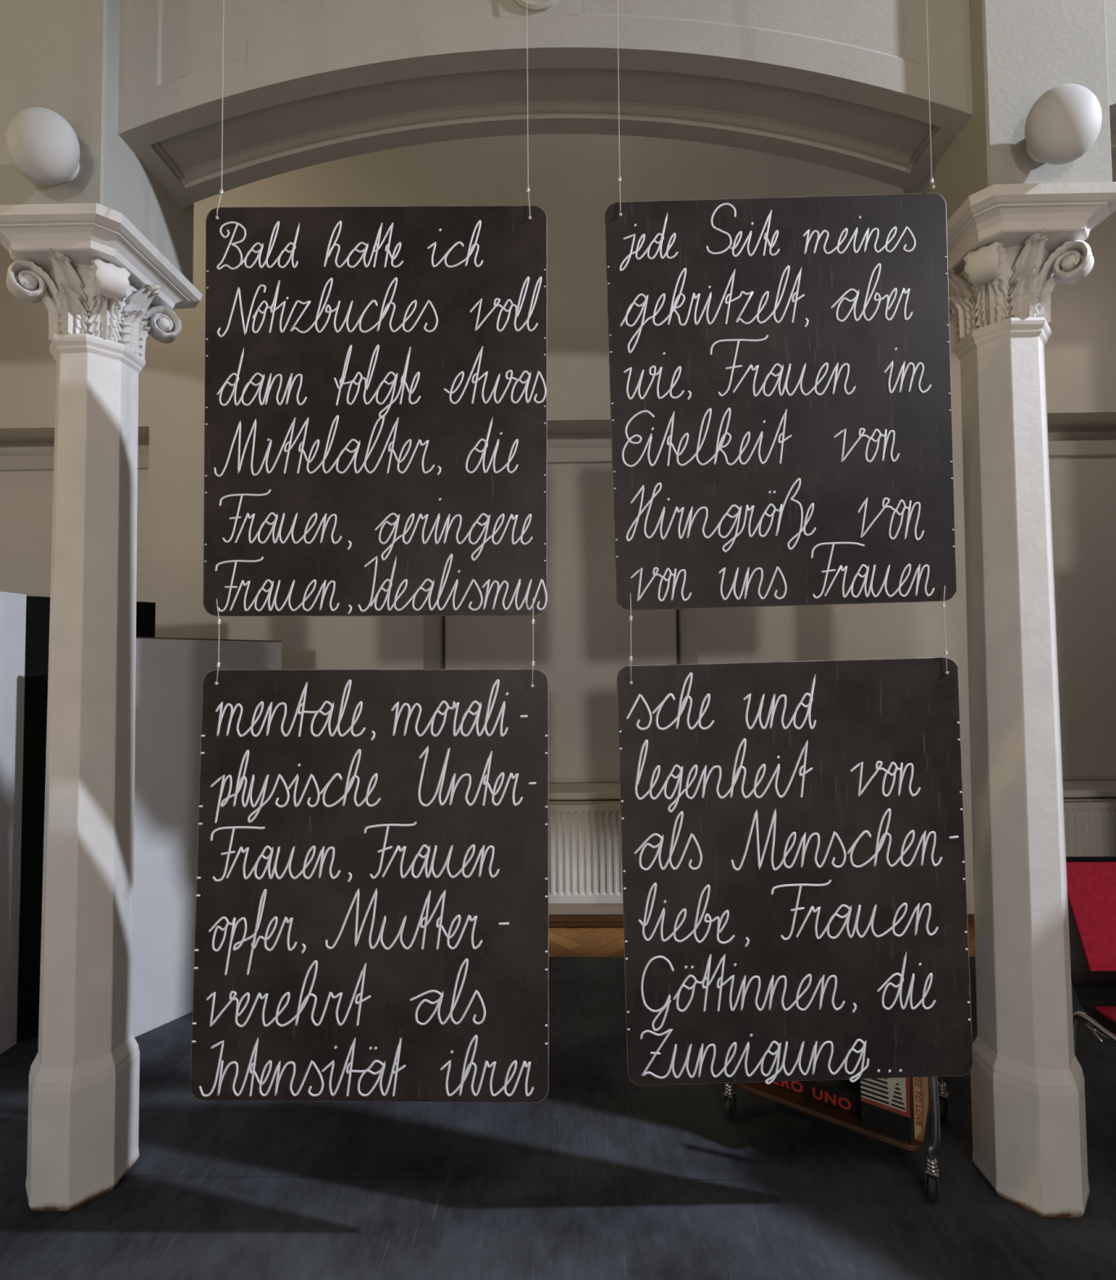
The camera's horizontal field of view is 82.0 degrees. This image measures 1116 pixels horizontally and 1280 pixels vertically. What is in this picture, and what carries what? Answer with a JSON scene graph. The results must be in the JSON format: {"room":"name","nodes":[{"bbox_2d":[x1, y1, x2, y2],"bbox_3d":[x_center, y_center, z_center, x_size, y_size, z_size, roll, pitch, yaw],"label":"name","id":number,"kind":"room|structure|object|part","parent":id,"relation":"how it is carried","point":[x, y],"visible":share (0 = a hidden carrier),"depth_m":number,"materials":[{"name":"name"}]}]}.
{"room":"museum","nodes":[
{"label":"museum","id":0,"kind":"room"},
{"bbox_2d":[0,0,193,284],"bbox_3d":[-1.492,-3.087,2.134,0.345,3.750,0.450,-1,-2,1],"label":"wall","id":1,"kind":"structure","parent":0,"point":[60,56],"depth_m":1.86,"materials":[{"name":"paint"}]},
{"bbox_2d":[5,106,79,185],"bbox_3d":[-1.421,-1.363,1.779,0.185,0.200,0.133,-1,-2,1],"label":"wall lamp","id":2,"kind":"object","parent":1,"relation":"attached to","point":[41,144],"visible":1,"depth_m":1.73,"materials":[{"name":"white glass"}]},
{"bbox_2d":[18,925,975,956],"bbox_3d":[0.074,1.680,3.453,9.000,0.001,0.735,-1,-2,1],"label":"floor","id":3,"kind":"structure","parent":0,"point":[616,945],"depth_m":3.58,"materials":[{"name":"brown wood"}]},
{"bbox_2d":[0,133,1115,914],"bbox_3d":[0.058,-1.549,4.198,16.000,6.700,0.520,-1,-2,1],"label":"wall","id":4,"kind":"structure","parent":0,"point":[573,178],"depth_m":3.96,"materials":[{"name":"paint"}]},
{"bbox_2d":[0,445,149,455],"bbox_3d":[-3.350,-0.167,4.118,1.659,2.292,0.480,-1,-2,1],"label":"window","id":5,"kind":"structure","parent":4,"relation":"in","point":[141,449],"depth_m":4.33,"materials":[{"name":"paint"}]},
{"bbox_2d":[0,453,148,781],"bbox_3d":[-3.348,-0.136,4.199,1.507,2.157,0.075,-1,-2,1],"label":"roller blind","id":6,"kind":"object","parent":5,"relation":"attached to","point":[26,481],"visible":0.06,"depth_m":4.22,"materials":[{"name":"beige fabric"}]},
{"bbox_2d":[18,914,974,927],"bbox_3d":[0.080,1.665,3.807,16.000,0.058,0.030,-1,-2,1],"label":"baseboard","id":7,"kind":"structure","parent":4,"relation":"attached to","point":[554,920],"depth_m":3.80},
{"bbox_2d":[423,438,697,799],"bbox_3d":[0.013,-0.196,4.060,1.659,2.292,0.480,-1,-2,1],"label":"window","id":8,"kind":"structure","parent":4,"relation":"in","point":[434,627],"depth_m":4.03,"materials":[{"name":"paint"}]},
{"bbox_2d":[444,446,676,782],"bbox_3d":[0.015,-0.166,4.142,1.507,2.157,0.075,-1,-2,1],"label":"roller blind","id":9,"kind":"object","parent":8,"relation":"attached to","point":[580,641],"visible":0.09,"depth_m":4.14,"materials":[{"name":"beige fabric"}]},
{"bbox_3d":[0.017,-0.208,4.261,1.489,2.254,0.060,-1,-2,1],"label":"frame","id":10,"kind":"part","parent":8,"relation":"part of","materials":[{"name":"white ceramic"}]},
{"bbox_3d":[0.022,0.930,4.019,1.659,0.038,0.480,-1,-2,1],"label":"sill","id":11,"kind":"part","parent":8,"relation":"part of","materials":[{"name":"white ceramic"}]},
{"bbox_2d":[548,800,622,903],"bbox_3d":[0.021,1.320,3.747,1.408,0.742,0.174,-1,-2,1],"label":"radiator","id":12,"kind":"object","parent":4,"relation":"attached to","point":[585,864],"visible":0.27,"depth_m":3.67,"materials":[{"name":"white metal"}]},
{"bbox_3d":[0.021,1.226,3.755,1.400,0.555,0.016,-1,-2,1],"label":"panel","id":13,"kind":"part","parent":12,"relation":"part of","materials":[{"name":"white metal"}]},
{"bbox_2d":[1048,431,1115,796],"bbox_3d":[3.376,-0.226,4.003,1.659,2.292,0.480,-1,-2,1],"label":"window","id":14,"kind":"structure","parent":4,"relation":"in","point":[1086,788],"depth_m":3.95,"materials":[{"name":"paint"}]},
{"bbox_2d":[1048,440,1115,780],"bbox_3d":[3.378,-0.195,4.084,1.507,2.157,0.075,-1,-2,1],"label":"roller blind","id":15,"kind":"object","parent":14,"relation":"attached to","point":[1082,473],"visible":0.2,"depth_m":4.09,"materials":[{"name":"beige fabric"}]},
{"bbox_3d":[3.379,-0.238,4.203,1.489,2.254,0.060,-1,-2,1],"label":"frame","id":16,"kind":"part","parent":14,"relation":"part of","materials":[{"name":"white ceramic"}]},
{"bbox_3d":[3.385,0.900,3.962,1.659,0.038,0.480,-1,-2,1],"label":"sill","id":17,"kind":"part","parent":14,"relation":"part of","materials":[{"name":"white ceramic"}]},
{"bbox_2d":[1063,799,1115,856],"bbox_3d":[3.384,1.290,3.689,1.408,0.742,0.174,-1,-2,1],"label":"radiator","id":18,"kind":"object","parent":4,"relation":"attached to","point":[1090,824],"visible":0.35,"depth_m":3.62,"materials":[{"name":"white metal"}]},
{"bbox_3d":[3.383,1.197,3.698,1.400,0.555,0.016,-1,-2,1],"label":"panel","id":19,"kind":"part","parent":18,"relation":"part of","materials":[{"name":"white metal"}]},
{"bbox_2d":[0,926,1115,1279],"bbox_3d":[-0.087,1.401,-5.814,16.000,0.120,20.480,-1,-2,1],"label":"floor","id":20,"kind":"structure","parent":0,"point":[145,1228],"depth_m":1.89,"materials":[{"name":"grey carpet"}]},
{"bbox_2d":[0,591,26,1054],"bbox_3d":[-2.269,0.714,2.057,0.022,1.859,1.250,-1,-2,2],"label":"partition panel","id":21,"kind":"object","parent":20,"relation":"on","point":[12,606],"visible":1,"depth_m":2.63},
{"bbox_2d":[17,595,155,1042],"bbox_3d":[-2.081,0.744,2.857,0.471,1.854,0.030,2,-3,-44],"label":"partition panel","id":22,"kind":"object","parent":20,"relation":"on","point":[37,608],"visible":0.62,"depth_m":2.71,"materials":[{"name":"black fabric"}]},
{"bbox_2d":[0,202,202,1211],"bbox_3d":[-1.455,0.209,1.994,0.440,2.850,0.492,-1,-2,1],"label":"column","id":23,"kind":"structure","parent":20,"relation":"on","point":[103,281],"depth_m":1.92,"materials":[{"name":"white stone"}]},
{"bbox_2d":[132,636,281,1037],"bbox_3d":[-1.664,0.831,2.907,0.028,1.677,0.872,-2,-2,34],"label":"partition wall","id":24,"kind":"structure","parent":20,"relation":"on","point":[171,673],"depth_m":2.81,"materials":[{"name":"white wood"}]},
{"bbox_2d":[723,1076,948,1203],"bbox_3d":[0.943,1.293,2.189,0.644,0.660,0.478,-2,-3,34],"label":"cart","id":25,"kind":"object","parent":20,"relation":"on","point":[938,1096],"visible":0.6,"depth_m":2.02,"materials":[{"name":"brown wood"}]},
{"bbox_2d":[767,1079,861,1116],"bbox_3d":[0.846,1.469,2.197,0.416,0.060,0.201,-2,-3,34],"label":"book","id":26,"kind":"object","parent":25,"relation":"on","point":[845,1095],"visible":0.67,"depth_m":2.06,"materials":[{"name":"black paper"}]},
{"bbox_2d":[735,1077,931,1151],"bbox_3d":[0.936,1.506,2.189,0.574,0.016,0.400,-2,-3,34],"label":"shelf","id":27,"kind":"object","parent":25,"relation":"attached to","point":[833,1114],"depth_m":2.04,"materials":[{"name":"brown wood"}]},
{"bbox_2d":[860,1077,911,1142],"bbox_3d":[0.990,1.353,1.941,0.134,0.270,0.013,-2,-3,34],"label":"poster","id":28,"kind":"object","parent":25,"relation":"on","point":[886,1108],"visible":0.64,"depth_m":1.93,"materials":[{"name":"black paper"}]},
{"bbox_2d":[912,1076,928,1142],"bbox_3d":[1.126,1.371,1.990,0.022,0.235,0.201,-2,-3,34],"label":"book","id":29,"kind":"object","parent":25,"relation":"on","point":[921,1101],"visible":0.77,"depth_m":1.91,"materials":[{"name":"beige paper"}]},
{"bbox_3d":[1.075,1.222,1.848,0.036,0.546,0.019,-2,-3,34],"label":"leg","id":30,"kind":"part","parent":25,"relation":"part of","materials":[{"name":"silver metal"}]},
{"bbox_3d":[1.301,1.232,2.178,0.036,0.546,0.019,-2,-3,34],"label":"leg","id":31,"kind":"part","parent":25,"relation":"part of","materials":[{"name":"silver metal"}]},
{"bbox_2d":[946,182,1115,1217],"bbox_3d":[1.387,0.184,1.946,0.440,2.850,0.492,-1,-2,1],"label":"column","id":32,"kind":"structure","parent":20,"relation":"on","point":[1006,243],"depth_m":1.87,"materials":[{"name":"white stone"}]},
{"bbox_2d":[1066,856,1115,1059],"bbox_3d":[1.891,1.160,1.851,0.480,0.886,0.614,-1,-2,1],"label":"chair","id":33,"kind":"object","parent":20,"relation":"on","point":[1091,880],"visible":0.73,"depth_m":2.09,"materials":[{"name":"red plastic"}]},
{"bbox_2d":[1066,862,1115,971],"bbox_3d":[1.893,0.904,2.101,0.450,0.332,0.067,-1,-2,1],"label":"cushion","id":34,"kind":"object","parent":33,"relation":"on","point":[1091,886],"depth_m":2.10,"materials":[{"name":"red fabric"}]},
{"bbox_3d":[1.669,1.384,1.832,0.025,0.418,0.577,-1,-2,1],"label":"frame","id":35,"kind":"part","parent":33,"relation":"part of","materials":[{"name":"silver metal"}]},
{"bbox_2d":[1095,1006,1115,1023],"bbox_3d":[1.891,1.149,1.832,0.420,0.026,0.395,-1,-2,1],"label":"seat cushion","id":36,"kind":"object","parent":33,"relation":"on","point":[1104,1015],"depth_m":1.99,"materials":[{"name":"red fabric"}]},
{"bbox_2d":[118,0,1115,207],"bbox_3d":[-0.063,-3.243,2.105,8.238,3.465,0.310,-1,-2,1],"label":"wall","id":37,"kind":"structure","parent":0,"point":[842,85],"depth_m":1.92,"materials":[{"name":"paint"}]},
{"bbox_2d":[497,0,579,17],"bbox_3d":[-0.058,-2.024,1.906,0.275,0.350,0.025,-1,-2,1],"label":"trim","id":38,"kind":"structure","parent":37,"relation":"attached to","point":[506,7],"depth_m":1.90,"materials":[{"name":"paint"}]},
{"bbox_2d":[903,0,1111,221],"bbox_3d":[1.369,-3.113,2.085,0.345,3.750,0.450,-1,-2,1],"label":"wall","id":39,"kind":"structure","parent":0,"point":[1021,50],"depth_m":1.81,"materials":[{"name":"paint"}]},
{"bbox_2d":[1024,83,1102,164],"bbox_3d":[1.357,-1.385,1.732,0.185,0.200,0.133,-1,-2,1],"label":"wall lamp","id":40,"kind":"object","parent":39,"relation":"attached to","point":[1064,122],"visible":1,"depth_m":1.69,"materials":[{"name":"white glass"}]},
{"bbox_3d":[-0.144,-5.358,-5.668,16.400,0.200,20.680,-1,-2,1],"label":"ceiling","id":41,"kind":"structure","parent":0,"visible":0},
{"bbox_2d":[215,0,223,219],"bbox_3d":[-0.934,-3.059,1.809,0.020,3.840,0.008,-1,-2,1],"label":"cord","id":42,"kind":"object","parent":41,"relation":"hanging from","point":[221,191],"visible":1,"depth_m":1.75,"materials":[{"name":"metal"}]},
{"bbox_2d":[526,0,531,219],"bbox_3d":[-0.094,-3.061,1.803,0.013,3.851,0.008,-1,-2,1],"label":"cord","id":43,"kind":"object","parent":41,"relation":"hanging from","point":[527,187],"visible":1,"depth_m":1.74,"materials":[{"name":"metal"}]},
{"bbox_2d":[203,205,546,616],"bbox_3d":[-0.493,-0.621,1.736,0.935,1.119,0.032,0,-2,0],"label":"board","id":44,"kind":"object","parent":43,"relation":"hanging from","point":[375,407],"visible":1,"depth_m":1.73,"materials":[{"name":"paint"}]},
{"bbox_2d":[214,598,221,684],"bbox_3d":[-0.911,0.005,1.719,0.014,0.232,0.010,-1,-2,1],"label":"cord","id":45,"kind":"object","parent":44,"relation":"hanging from","point":[219,621],"visible":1,"depth_m":1.72,"materials":[{"name":"metal"}]},
{"bbox_2d":[190,669,548,1102],"bbox_3d":[-0.488,0.634,1.686,0.934,1.118,0.032,0,-2,1],"label":"board","id":46,"kind":"object","parent":45,"relation":"hanging from","point":[371,919],"visible":1,"depth_m":1.68,"materials":[{"name":"paint"}]},
{"bbox_2d":[530,597,534,687],"bbox_3d":[-0.068,0.006,1.710,0.011,0.241,0.013,-1,-2,1],"label":"cord","id":47,"kind":"object","parent":44,"relation":"hanging from","point":[532,620],"visible":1,"depth_m":1.71,"materials":[{"name":"metal"}]},
{"bbox_2d":[617,0,622,216],"bbox_3d":[0.152,-3.066,1.803,0.009,3.844,0.008,-1,-2,1],"label":"cord","id":48,"kind":"object","parent":41,"relation":"hanging from","point":[619,177],"visible":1,"depth_m":1.74,"materials":[{"name":"metal"}]},
{"bbox_2d":[604,192,956,610],"bbox_3d":[0.605,-0.646,1.743,0.950,1.125,0.053,0,-2,0],"label":"board","id":49,"kind":"object","parent":48,"relation":"hanging from","point":[780,402],"visible":1,"depth_m":1.74,"materials":[{"name":"paint"}]},
{"bbox_2d":[629,593,632,684],"bbox_3d":[0.197,-0.003,1.735,0.010,0.247,0.010,-1,-2,1],"label":"cord","id":50,"kind":"object","parent":49,"relation":"hanging from","point":[630,616],"visible":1,"depth_m":1.73,"materials":[{"name":"metal"}]},
{"bbox_2d":[941,585,948,674],"bbox_3d":[1.048,-0.027,1.738,0.015,0.241,0.008,1,-2,-29],"label":"cord","id":51,"kind":"object","parent":49,"relation":"hanging from","point":[943,604],"visible":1,"depth_m":1.74,"materials":[{"name":"metal"}]},
{"bbox_2d":[616,657,973,1085],"bbox_3d":[0.636,0.620,1.731,0.946,1.140,0.029,0,-2,0],"label":"board","id":52,"kind":"object","parent":51,"relation":"hanging from","point":[794,886],"visible":1,"depth_m":1.73,"materials":[{"name":"paint"}]},
{"bbox_2d":[925,0,934,189],"bbox_3d":[0.998,-3.107,1.803,0.012,3.776,0.008,-1,-2,1],"label":"cord","id":53,"kind":"object","parent":41,"relation":"hanging from","point":[931,178],"visible":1,"depth_m":1.74,"materials":[{"name":"metal"}]}
]}

